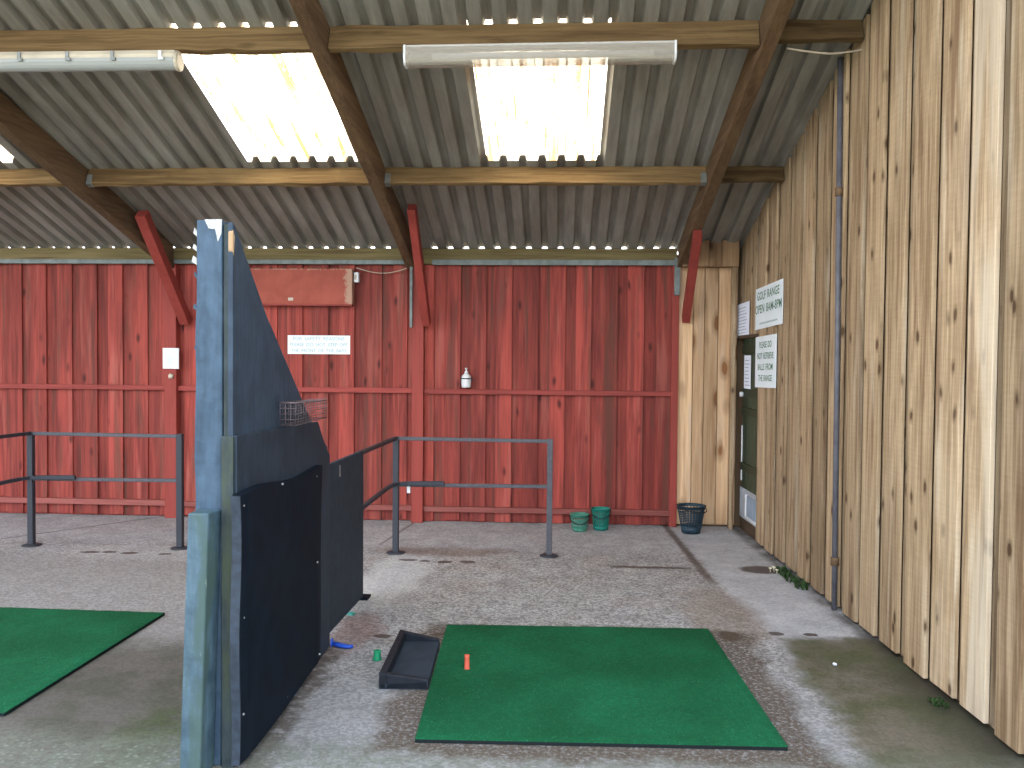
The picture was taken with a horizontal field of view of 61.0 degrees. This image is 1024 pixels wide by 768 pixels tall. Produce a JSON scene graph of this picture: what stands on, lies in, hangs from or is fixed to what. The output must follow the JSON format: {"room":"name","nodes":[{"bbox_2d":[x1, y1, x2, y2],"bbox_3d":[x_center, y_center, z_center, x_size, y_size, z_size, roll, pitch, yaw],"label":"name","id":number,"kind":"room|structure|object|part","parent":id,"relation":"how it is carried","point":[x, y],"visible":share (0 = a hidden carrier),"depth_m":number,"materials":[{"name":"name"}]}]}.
{"room":"golf driving range","nodes":[
{"label":"golf driving range","id":0,"kind":"room"},
{"bbox_2d":[0,247,743,526],"bbox_3d":[-5.645,-0.055,8.444,15.799,2.600,0.063,1,2,3],"label":"wall","id":1,"kind":"structure","parent":0,"point":[513,327],"depth_m":8.15,"materials":[{"name":"red wood"}]},
{"bbox_2d":[0,383,163,389],"bbox_3d":[-8.408,-0.016,8.555,10.272,0.046,0.048,1,2,3],"label":"trim","id":2,"kind":"structure","parent":1,"relation":"attached to","point":[9,386],"depth_m":8.30,"materials":[{"name":"red wood"}]},
{"bbox_2d":[0,496,164,505],"bbox_3d":[-8.418,1.080,8.582,10.272,0.053,0.055,1,2,3],"label":"trim","id":3,"kind":"structure","parent":1,"relation":"attached to","point":[44,500],"depth_m":8.32,"materials":[{"name":"red wood"}]},
{"bbox_2d":[178,386,411,392],"bbox_3d":[-2.046,0.051,8.206,2.239,0.048,0.048,1,2,3],"label":"trim","id":4,"kind":"structure","parent":1,"relation":"attached to","point":[180,388],"depth_m":8.16,"materials":[{"name":"red wood"}]},
{"bbox_2d":[184,501,410,510],"bbox_3d":[-2.056,1.152,8.236,2.239,0.049,0.050,1,2,3],"label":"trim","id":5,"kind":"structure","parent":1,"relation":"attached to","point":[186,503],"depth_m":8.17,"materials":[{"name":"red wood"}]},
{"bbox_2d":[250,268,353,305],"bbox_3d":[-2.014,-0.904,8.144,1.068,0.344,0.095,1,2,3],"label":"sign box","id":6,"kind":"object","parent":1,"relation":"attached to","point":[275,287],"visible":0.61,"depth_m":8.10,"materials":[{"name":"red paint"}]},
{"bbox_2d":[288,335,349,353],"bbox_3d":[-1.818,-0.369,8.191,0.595,0.176,0.014,1,2,3],"label":"notice board","id":7,"kind":"object","parent":1,"relation":"attached to","point":[297,344],"visible":1,"depth_m":8.19,"materials":[{"name":"white"}]},
{"bbox_2d":[0,248,676,264],"bbox_3d":[-6.007,-1.240,8.392,15.060,0.153,0.056,1,2,3],"label":"beam","id":8,"kind":"structure","parent":1,"relation":"attached to","point":[429,254],"depth_m":8.12,"materials":[{"name":"brown wood"}]},
{"bbox_2d":[0,258,679,326],"bbox_3d":[-6.001,-0.900,8.340,15.085,0.650,0.067,1,2,3],"label":"gutter","id":9,"kind":"object","parent":8,"relation":"attached to","point":[674,262],"visible":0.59,"depth_m":8.04,"materials":[{"name":"metal"}]},
{"bbox_2d":[356,267,406,273],"bbox_3d":[-1.193,-1.059,8.082,0.512,0.068,0.009,1,2,3],"label":"cable","id":10,"kind":"object","parent":9,"relation":"hanging from","point":[356,267],"visible":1,"depth_m":8.08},
{"bbox_2d":[354,272,359,282],"bbox_3d":[-1.449,-0.995,8.127,0.045,0.092,0.071,1,2,3],"label":"junction box","id":11,"kind":"object","parent":1,"relation":"attached to","point":[356,274],"visible":1,"depth_m":8.10,"materials":[{"name":"white plastic"}]},
{"bbox_2d":[460,368,472,387],"bbox_3d":[-0.425,-0.059,8.082,0.114,0.182,0.097,1,2,3],"label":"pump bottle","id":12,"kind":"object","parent":1,"relation":"attached to","point":[466,379],"visible":1,"depth_m":8.05,"materials":[{"name":"white plastic"}]},
{"bbox_2d":[423,506,669,515],"bbox_3d":[0.316,1.181,8.105,2.294,0.050,0.050,1,2,3],"label":"trim","id":13,"kind":"structure","parent":1,"relation":"attached to","point":[644,512],"depth_m":8.09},
{"bbox_2d":[424,389,670,395],"bbox_3d":[0.325,0.079,8.076,2.294,0.046,0.048,1,2,3],"label":"trim","id":14,"kind":"structure","parent":1,"relation":"attached to","point":[426,391],"depth_m":8.05,"materials":[{"name":"red wood"}]},
{"bbox_2d":[668,266,678,526],"bbox_3d":[1.494,0.098,8.021,0.065,2.440,0.070,1,2,3],"label":"trim","id":15,"kind":"structure","parent":1,"relation":"attached to","point":[675,298],"depth_m":7.99,"materials":[{"name":"red wood"}]},
{"bbox_2d":[681,240,738,267],"bbox_3d":[1.798,-1.180,7.902,0.500,0.236,0.124,1,2,3],"label":"trim","id":16,"kind":"structure","parent":1,"relation":"attached to","point":[724,254],"depth_m":7.84,"materials":[{"name":"brown wood"}]},
{"bbox_2d":[0,0,872,251],"bbox_3d":[-5.776,-2.137,5.702,15.801,1.837,5.426,1,2,3],"label":"ceiling","id":17,"kind":"structure","parent":0,"point":[657,112],"depth_m":6.30,"materials":[{"name":"grey metal"}]},
{"bbox_2d":[0,145,13,162],"bbox_3d":[-4.361,-1.980,6.122,0.860,0.529,1.470,1,2,3],"label":"window","id":18,"kind":"structure","parent":17,"relation":"attached to","point":[5,156],"depth_m":6.76,"materials":[{"name":"white"}]},
{"bbox_2d":[170,22,357,161],"bbox_3d":[-1.647,-1.953,5.973,0.862,0.529,1.470,1,2,3],"label":"window","id":19,"kind":"structure","parent":17,"relation":"attached to","point":[282,106],"depth_m":6.01,"materials":[{"name":"white"}]},
{"bbox_2d":[289,0,413,267],"bbox_3d":[-1.116,-1.958,5.452,0.092,1.915,5.170,1,2,4],"label":"rafter","id":20,"kind":"object","parent":17,"relation":"attached to","point":[310,16],"visible":0.87,"depth_m":5.80,"materials":[{"name":"brown wood"}]},
{"bbox_2d":[0,26,311,54],"bbox_3d":[-2.360,-2.070,5.268,2.367,0.174,0.106,1,2,3],"label":"purlin","id":21,"kind":"object","parent":20,"relation":"attached to","point":[290,39],"visible":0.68,"depth_m":5.23,"materials":[{"name":"brown wood"}]},
{"bbox_2d":[0,50,183,72],"bbox_3d":[-2.737,-1.931,5.221,1.524,0.120,0.120,1,2,3],"label":"lamp","id":22,"kind":"object","parent":21,"relation":"attached to","point":[123,60],"visible":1,"depth_m":5.17,"materials":[{"name":"beige plastic"}]},
{"bbox_2d":[0,57,175,72],"bbox_3d":[-2.746,-1.908,5.227,1.495,0.062,0.104,1,2,3],"label":"diffuser","id":23,"kind":"object","parent":22,"relation":"attached to","point":[7,64],"depth_m":5.18,"materials":[{"name":"white plastic"}]},
{"bbox_2d":[86,167,369,187],"bbox_3d":[-2.206,-1.617,6.809,2.276,0.153,0.099,1,2,3],"label":"purlin","id":24,"kind":"object","parent":20,"relation":"attached to","point":[337,176],"visible":0.93,"depth_m":6.79,"materials":[{"name":"brown wood"}]},
{"bbox_2d":[467,18,610,160],"bbox_3d":[0.195,-1.935,5.872,0.860,0.529,1.470,1,2,3],"label":"window","id":25,"kind":"structure","parent":17,"relation":"attached to","point":[549,107],"depth_m":5.94,"materials":[{"name":"white"}]},
{"bbox_2d":[328,20,759,53],"bbox_3d":[0.172,-2.045,5.128,2.526,0.173,0.106,1,2,3],"label":"purlin","id":26,"kind":"object","parent":17,"relation":"attached to","point":[732,34],"visible":0.91,"depth_m":5.11,"materials":[{"name":"brown wood"}]},
{"bbox_2d":[403,40,676,68],"bbox_3d":[0.157,-1.909,5.046,1.572,0.128,0.119,1,2,3],"label":"lamp","id":27,"kind":"object","parent":26,"relation":"attached to","point":[406,48],"visible":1,"depth_m":5.03,"materials":[{"name":"white plastic"}]},
{"bbox_2d":[677,0,794,266],"bbox_3d":[1.484,-1.939,5.309,0.092,1.899,5.172,1,2,2],"label":"rafter","id":28,"kind":"object","parent":17,"relation":"attached to","point":[775,14],"visible":0.96,"depth_m":5.66,"materials":[{"name":"brown wood"}]},
{"bbox_2d":[384,166,706,186],"bbox_3d":[0.247,-1.593,6.675,2.457,0.153,0.099,1,2,3],"label":"purlin","id":29,"kind":"object","parent":28,"relation":"attached to","point":[606,175],"visible":1,"depth_m":6.65,"materials":[{"name":"brown wood"}]},
{"bbox_2d":[682,230,702,322],"bbox_3d":[1.564,-0.922,7.583,0.072,0.750,0.836,1,2,5],"label":"knee brace","id":30,"kind":"object","parent":28,"relation":"attached to","point":[697,235],"visible":1,"depth_m":7.51,"materials":[{"name":"red wood"}]},
{"bbox_2d":[721,166,783,183],"bbox_3d":[1.807,-1.586,6.591,0.486,0.132,0.086,1,2,3],"label":"purlin","id":31,"kind":"object","parent":28,"relation":"attached to","point":[741,174],"visible":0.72,"depth_m":6.57,"materials":[{"name":"brown wood"}]},
{"bbox_2d":[778,19,863,43],"bbox_3d":[1.773,-2.045,5.045,0.500,0.138,0.094,1,2,3],"label":"purlin","id":32,"kind":"object","parent":28,"relation":"attached to","point":[796,31],"visible":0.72,"depth_m":5.02,"materials":[{"name":"brown wood"}]},
{"bbox_2d":[787,47,861,54],"bbox_3d":[1.835,-1.936,5.055,0.472,0.042,0.012,1,2,1],"label":"cable","id":33,"kind":"object","parent":32,"relation":"hanging from","point":[788,48],"visible":0.93,"depth_m":5.05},
{"bbox_2d":[0,513,1023,767],"bbox_3d":[-5.535,1.381,6.165,16.300,0.140,5.580,1,2,3],"label":"floor","id":34,"kind":"structure","parent":0,"point":[123,708],"depth_m":4.70,"materials":[{"name":"concrete"}]},
{"bbox_2d":[0,607,164,716],"bbox_3d":[-2.844,1.370,4.443,1.502,0.023,1.560,1,2,3],"label":"mat","id":35,"kind":"object","parent":34,"relation":"on","point":[40,648],"visible":1,"depth_m":4.59,"materials":[{"name":"green carpet"}]},
{"bbox_2d":[0,431,186,550],"bbox_3d":[-3.293,0.858,6.304,1.375,0.936,1.475,1,2,3],"label":"handrail","id":36,"kind":"object","parent":34,"relation":"on","point":[31,478],"visible":0.98,"depth_m":6.93,"materials":[{"name":"metal"}]},
{"bbox_3d":[-3.902,0.406,6.288,0.030,0.042,1.400,1,2,3],"label":"rail","id":37,"kind":"part","parent":36,"relation":"part of","materials":[{"name":"metal"}]},
{"bbox_3d":[-3.868,0.840,6.999,0.046,0.911,0.046,1,2,3],"label":"post","id":38,"kind":"part","parent":36,"relation":"part of","materials":[{"name":"metal"}]},
{"bbox_3d":[-3.872,1.293,7.012,0.150,0.016,0.150,1,2,3],"label":"plate","id":39,"kind":"part","parent":36,"relation":"part of","materials":[{"name":"paint"}]},
{"bbox_3d":[-3.880,0.763,6.329,0.361,0.045,1.433,1,2,19],"label":"bent rail","id":40,"kind":"part","parent":36,"relation":"part of","materials":[{"name":"metal"}]},
{"bbox_3d":[-3.252,0.406,6.954,1.225,0.035,0.030,1,2,3],"label":"rail","id":41,"kind":"part","parent":36,"relation":"part of","materials":[{"name":"metal"}]},
{"bbox_3d":[-3.256,0.765,6.963,1.225,0.033,0.030,1,2,3],"label":"rail","id":42,"kind":"part","parent":36,"relation":"part of","materials":[{"name":"metal"}]},
{"bbox_3d":[-2.648,1.305,6.945,0.150,0.016,0.150,1,2,3],"label":"plate","id":43,"kind":"part","parent":36,"relation":"part of","materials":[{"name":"paint"}]},
{"bbox_3d":[-2.645,0.852,6.932,0.048,0.911,0.048,1,2,3],"label":"post","id":44,"kind":"part","parent":36,"relation":"part of","materials":[{"name":"metal"}]},
{"bbox_2d":[164,264,179,517],"bbox_3d":[-3.223,0.071,8.257,0.116,2.400,0.093,1,2,3],"label":"wall post","id":45,"kind":"object","parent":34,"relation":"on","point":[171,323],"visible":0.59,"depth_m":8.22,"materials":[{"name":"red wood"}]},
{"bbox_2d":[0,91,173,267],"bbox_3d":[-3.560,-1.980,5.586,0.097,1.920,5.190,1,2,8],"label":"rafter","id":46,"kind":"object","parent":45,"relation":"on","point":[16,126],"visible":0.8,"depth_m":6.62,"materials":[{"name":"brown wood"}]},
{"bbox_2d":[0,168,65,186],"bbox_3d":[-4.825,-1.645,6.953,2.770,0.154,0.099,1,2,3],"label":"purlin","id":47,"kind":"object","parent":46,"relation":"attached to","point":[24,177],"visible":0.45,"depth_m":6.87,"materials":[{"name":"brown wood"}]},
{"bbox_2d":[135,210,191,324],"bbox_3d":[-3.108,-1.018,7.792,0.096,0.949,0.864,1,2,6],"label":"knee brace","id":48,"kind":"object","parent":45,"relation":"attached to","point":[144,220],"visible":1,"depth_m":7.72,"materials":[{"name":"red wood"}]},
{"bbox_2d":[163,348,178,368],"bbox_3d":[-3.211,-0.241,8.191,0.155,0.196,0.017,1,2,3],"label":"notice board","id":49,"kind":"object","parent":45,"relation":"attached to","point":[170,355],"visible":1,"depth_m":8.19,"materials":[{"name":"white paper"}]},
{"bbox_2d":[180,219,370,767],"bbox_3d":[-1.026,0.381,4.350,0.218,2.037,2.450,1,2,3],"label":"divider","id":50,"kind":"object","parent":34,"relation":"on","point":[275,538],"visible":0.99,"depth_m":3.30,"materials":[{"name":"blue paint"}]},
{"bbox_3d":[-1.145,0.948,3.196,0.117,0.966,0.102,1,2,3],"label":"stub post","id":51,"kind":"part","parent":50,"relation":"part of","materials":[{"name":"blue paint"}]},
{"bbox_3d":[-1.131,0.411,3.278,0.117,2.035,0.094,1,2,3],"label":"post","id":52,"kind":"part","parent":50,"relation":"part of","materials":[{"name":"blue paint"}]},
{"bbox_3d":[-1.008,0.397,3.886,0.020,2.021,1.325,1,2,3],"label":"panel","id":53,"kind":"part","parent":50,"relation":"part of","materials":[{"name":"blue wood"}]},
{"bbox_2d":[279,398,326,425],"bbox_3d":[-0.941,0.120,3.953,0.073,0.100,0.503,1,2,3],"label":"wire basket","id":54,"kind":"object","parent":50,"relation":"hanging from","point":[301,401],"visible":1,"depth_m":3.89,"materials":[{"name":"grey metal"}]},
{"bbox_3d":[-0.961,1.359,5.551,0.100,0.015,0.100,1,2,3],"label":"foot plate","id":55,"kind":"part","parent":50,"relation":"part of","materials":[{"name":"black metal"}]},
{"bbox_2d":[330,638,352,648],"bbox_3d":[-0.901,1.370,4.593,0.131,0.047,0.046,1,2,19],"label":"rubber tee","id":56,"kind":"object","parent":34,"relation":"on","point":[332,643],"visible":1,"depth_m":4.59,"materials":[{"name":"blue rubber"}]},
{"bbox_3d":[-0.899,1.381,4.599,0.131,0.025,0.035,1,2,19],"label":"stem","id":57,"kind":"part","parent":56,"relation":"part of","materials":[{"name":"blue rubber"}]},
{"bbox_2d":[373,649,381,660],"bbox_3d":[-0.685,1.377,4.419,0.048,0.048,0.047,1,2,3],"label":"rubber tee","id":58,"kind":"object","parent":34,"relation":"on","point":[377,652],"visible":1,"depth_m":4.40,"materials":[{"name":"green rubber"}]},
{"bbox_2d":[379,629,439,689],"bbox_3d":[-0.495,1.366,4.349,0.228,0.077,0.655,1,2,1],"label":"tray","id":59,"kind":"object","parent":34,"relation":"on","point":[410,661],"visible":1,"depth_m":4.27,"materials":[{"name":"black plastic"}]},
{"bbox_2d":[411,265,424,522],"bbox_3d":[-0.875,0.095,8.128,0.109,2.400,0.093,1,2,3],"label":"wall post","id":60,"kind":"object","parent":34,"relation":"on","point":[418,331],"visible":0.74,"depth_m":8.09,"materials":[{"name":"red wood"}]},
{"bbox_2d":[407,204,430,325],"bbox_3d":[-0.812,-1.017,7.647,0.078,0.992,0.863,1,2,3],"label":"knee brace","id":61,"kind":"object","parent":60,"relation":"attached to","point":[412,213],"visible":1,"depth_m":7.57,"materials":[{"name":"red wood"}]},
{"bbox_2d":[357,436,558,557],"bbox_3d":[-0.344,0.886,6.192,1.357,0.935,1.375,1,2,3],"label":"handrail","id":62,"kind":"object","parent":34,"relation":"on","point":[396,484],"visible":0.91,"depth_m":6.77,"materials":[{"name":"metal"}]},
{"bbox_3d":[-0.944,0.434,6.176,0.030,0.042,1.300,1,2,3],"label":"rail","id":63,"kind":"part","parent":62,"relation":"part of","materials":[{"name":"metal"}]},
{"bbox_3d":[-0.916,1.323,6.850,0.150,0.016,0.150,1,2,3],"label":"plate","id":64,"kind":"part","parent":62,"relation":"part of","materials":[{"name":"paint"}]},
{"bbox_3d":[-0.912,0.869,6.837,0.046,0.911,0.046,1,2,3],"label":"post","id":65,"kind":"part","parent":62,"relation":"part of","materials":[{"name":"metal"}]},
{"bbox_3d":[-0.919,0.792,6.219,0.356,0.045,1.337,1,2,20],"label":"bent rail","id":66,"kind":"part","parent":62,"relation":"part of","materials":[{"name":"metal"}]},
{"bbox_3d":[-0.306,0.436,6.792,1.207,0.035,0.030,1,2,3],"label":"rail","id":67,"kind":"part","parent":62,"relation":"part of","materials":[{"name":"metal"}]},
{"bbox_3d":[-0.309,0.794,6.802,1.207,0.033,0.030,1,2,3],"label":"rail","id":68,"kind":"part","parent":62,"relation":"part of","materials":[{"name":"metal"}]},
{"bbox_3d":[0.289,1.335,6.784,0.150,0.016,0.150,1,2,3],"label":"plate","id":69,"kind":"part","parent":62,"relation":"part of","materials":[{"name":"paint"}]},
{"bbox_3d":[0.293,0.881,6.771,0.044,0.911,0.044,1,2,3],"label":"post","id":70,"kind":"part","parent":62,"relation":"part of","materials":[{"name":"metal"}]},
{"bbox_2d":[569,512,589,531],"bbox_3d":[0.606,1.239,7.800,0.185,0.151,0.190,1,2,3],"label":"bucket","id":71,"kind":"object","parent":34,"relation":"on","point":[574,515],"visible":1,"depth_m":7.75,"materials":[{"name":"green plastic"}]},
{"bbox_3d":[0.604,1.213,7.756,0.185,0.072,0.103,1,2,3],"label":"handle","id":72,"kind":"part","parent":71,"relation":"part of","materials":[{"name":"green plastic"}]},
{"bbox_2d":[591,506,610,530],"bbox_3d":[0.802,1.218,7.859,0.187,0.193,0.192,1,2,3],"label":"bucket","id":73,"kind":"object","parent":34,"relation":"on","point":[603,526],"visible":1,"depth_m":7.81,"materials":[{"name":"green plastic"}]},
{"bbox_2d":[415,624,787,750],"bbox_3d":[0.358,1.404,4.197,1.539,0.023,1.542,1,2,3],"label":"mat","id":74,"kind":"object","parent":34,"relation":"on","point":[640,687],"visible":1,"depth_m":3.95,"materials":[{"name":"green carpet"}]},
{"bbox_2d":[464,654,469,669],"bbox_3d":[-0.220,1.356,4.242,0.032,0.070,0.032,1,2,3],"label":"rubber tee","id":75,"kind":"object","parent":74,"relation":"on","point":[466,656],"visible":1,"depth_m":4.23,"materials":[{"name":"orange rubber"}]},
{"bbox_2d":[676,503,706,533],"bbox_3d":[1.600,1.202,7.745,0.271,0.246,0.272,1,2,3],"label":"basket","id":76,"kind":"object","parent":34,"relation":"on","point":[694,527],"visible":1,"depth_m":7.68,"materials":[{"name":"blue plastic"}]},
{"bbox_2d":[768,565,798,582],"bbox_3d":[1.931,1.353,6.208,0.153,0.040,0.422,1,2,3],"label":"clump","id":77,"kind":"object","parent":34,"relation":"on","point":[785,574],"visible":0.95,"depth_m":6.20,"materials":[{"name":"green plant"}]},
{"bbox_2d":[794,578,808,589],"bbox_3d":[1.950,1.351,5.872,0.102,0.059,0.152,1,2,21],"label":"clump","id":78,"kind":"object","parent":34,"relation":"on","point":[803,584],"visible":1,"depth_m":5.86,"materials":[{"name":"green plant"}]},
{"bbox_2d":[927,694,949,708],"bbox_3d":[1.907,1.419,3.889,0.082,0.034,0.096,1,2,3],"label":"clump","id":79,"kind":"object","parent":34,"relation":"on","point":[935,701],"visible":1,"depth_m":3.88,"materials":[{"name":"green plant"}]},
{"bbox_2d":[739,0,1023,753],"bbox_3d":[2.061,-0.815,5.143,0.106,4.435,5.743,1,2,1],"label":"wall","id":80,"kind":"structure","parent":0,"point":[931,495],"depth_m":4.32,"materials":[{"name":"beige wood"}]},
{"bbox_2d":[727,267,736,528],"bbox_3d":[2.006,0.130,7.936,0.037,2.390,0.085,1,2,3],"label":"trim","id":81,"kind":"structure","parent":80,"relation":"attached to","point":[733,269],"depth_m":7.90,"materials":[{"name":"brown wood"}]},
{"bbox_2d":[737,301,749,337],"bbox_3d":[2.060,-0.571,7.766,0.006,0.311,0.440,1,2,1],"label":"paper notice","id":82,"kind":"object","parent":80,"relation":"attached to","point":[742,309],"visible":1,"depth_m":7.74,"materials":[{"name":"white paper"}]},
{"bbox_2d":[738,307,746,333],"bbox_3d":[2.057,-0.566,7.767,0.001,0.235,0.312,1,2,1],"label":"print","id":83,"kind":"object","parent":82,"relation":"attached to","point":[742,311],"depth_m":7.77},
{"bbox_2d":[738,334,758,540],"bbox_3d":[2.091,0.452,7.617,0.100,1.765,0.674,1,2,1],"label":"door","id":84,"kind":"structure","parent":80,"relation":"in","point":[747,512],"depth_m":7.63,"materials":[{"name":"green paint"}]},
{"bbox_2d":[744,355,750,388],"bbox_3d":[2.087,-0.104,7.717,0.006,0.300,0.220,1,2,1],"label":"paper notice","id":85,"kind":"object","parent":84,"relation":"attached to","point":[747,358],"visible":1,"depth_m":7.71,"materials":[{"name":"white paper"}]},
{"bbox_3d":[2.109,1.274,7.638,0.050,0.120,0.672,1,2,1],"label":"sill","id":86,"kind":"part","parent":84,"relation":"part of","materials":[{"name":"brown wood"}]},
{"bbox_3d":[2.069,1.180,7.548,0.020,0.022,0.351,1,2,1],"label":"frame","id":87,"kind":"part","parent":84,"relation":"part of","materials":[{"name":"white plastic"}]},
{"bbox_3d":[2.074,1.082,7.540,0.012,0.180,0.300,1,2,1],"label":"pane","id":88,"kind":"part","parent":84,"relation":"part of","materials":[{"name":"white glass"}]},
{"bbox_2d":[755,334,776,387],"bbox_3d":[2.041,-0.180,7.011,0.005,0.432,0.610,1,2,1],"label":"sign","id":89,"kind":"object","parent":80,"relation":"attached to","point":[766,346],"visible":1,"depth_m":6.98,"materials":[{"name":"white"}]},
{"bbox_2d":[755,279,782,329],"bbox_3d":[2.044,-0.623,6.933,0.006,0.362,0.781,1,2,1],"label":"sign","id":90,"kind":"object","parent":80,"relation":"attached to","point":[769,298],"visible":1,"depth_m":6.89,"materials":[{"name":"white plastic"}]},
{"bbox_2d":[830,57,843,609],"bbox_3d":[2.000,-0.306,5.345,0.048,3.387,0.106,1,2,3],"label":"pole","id":91,"kind":"object","parent":80,"relation":"attached to","point":[834,563],"visible":1,"depth_m":5.33,"materials":[{"name":"grey metal"}]}
]}

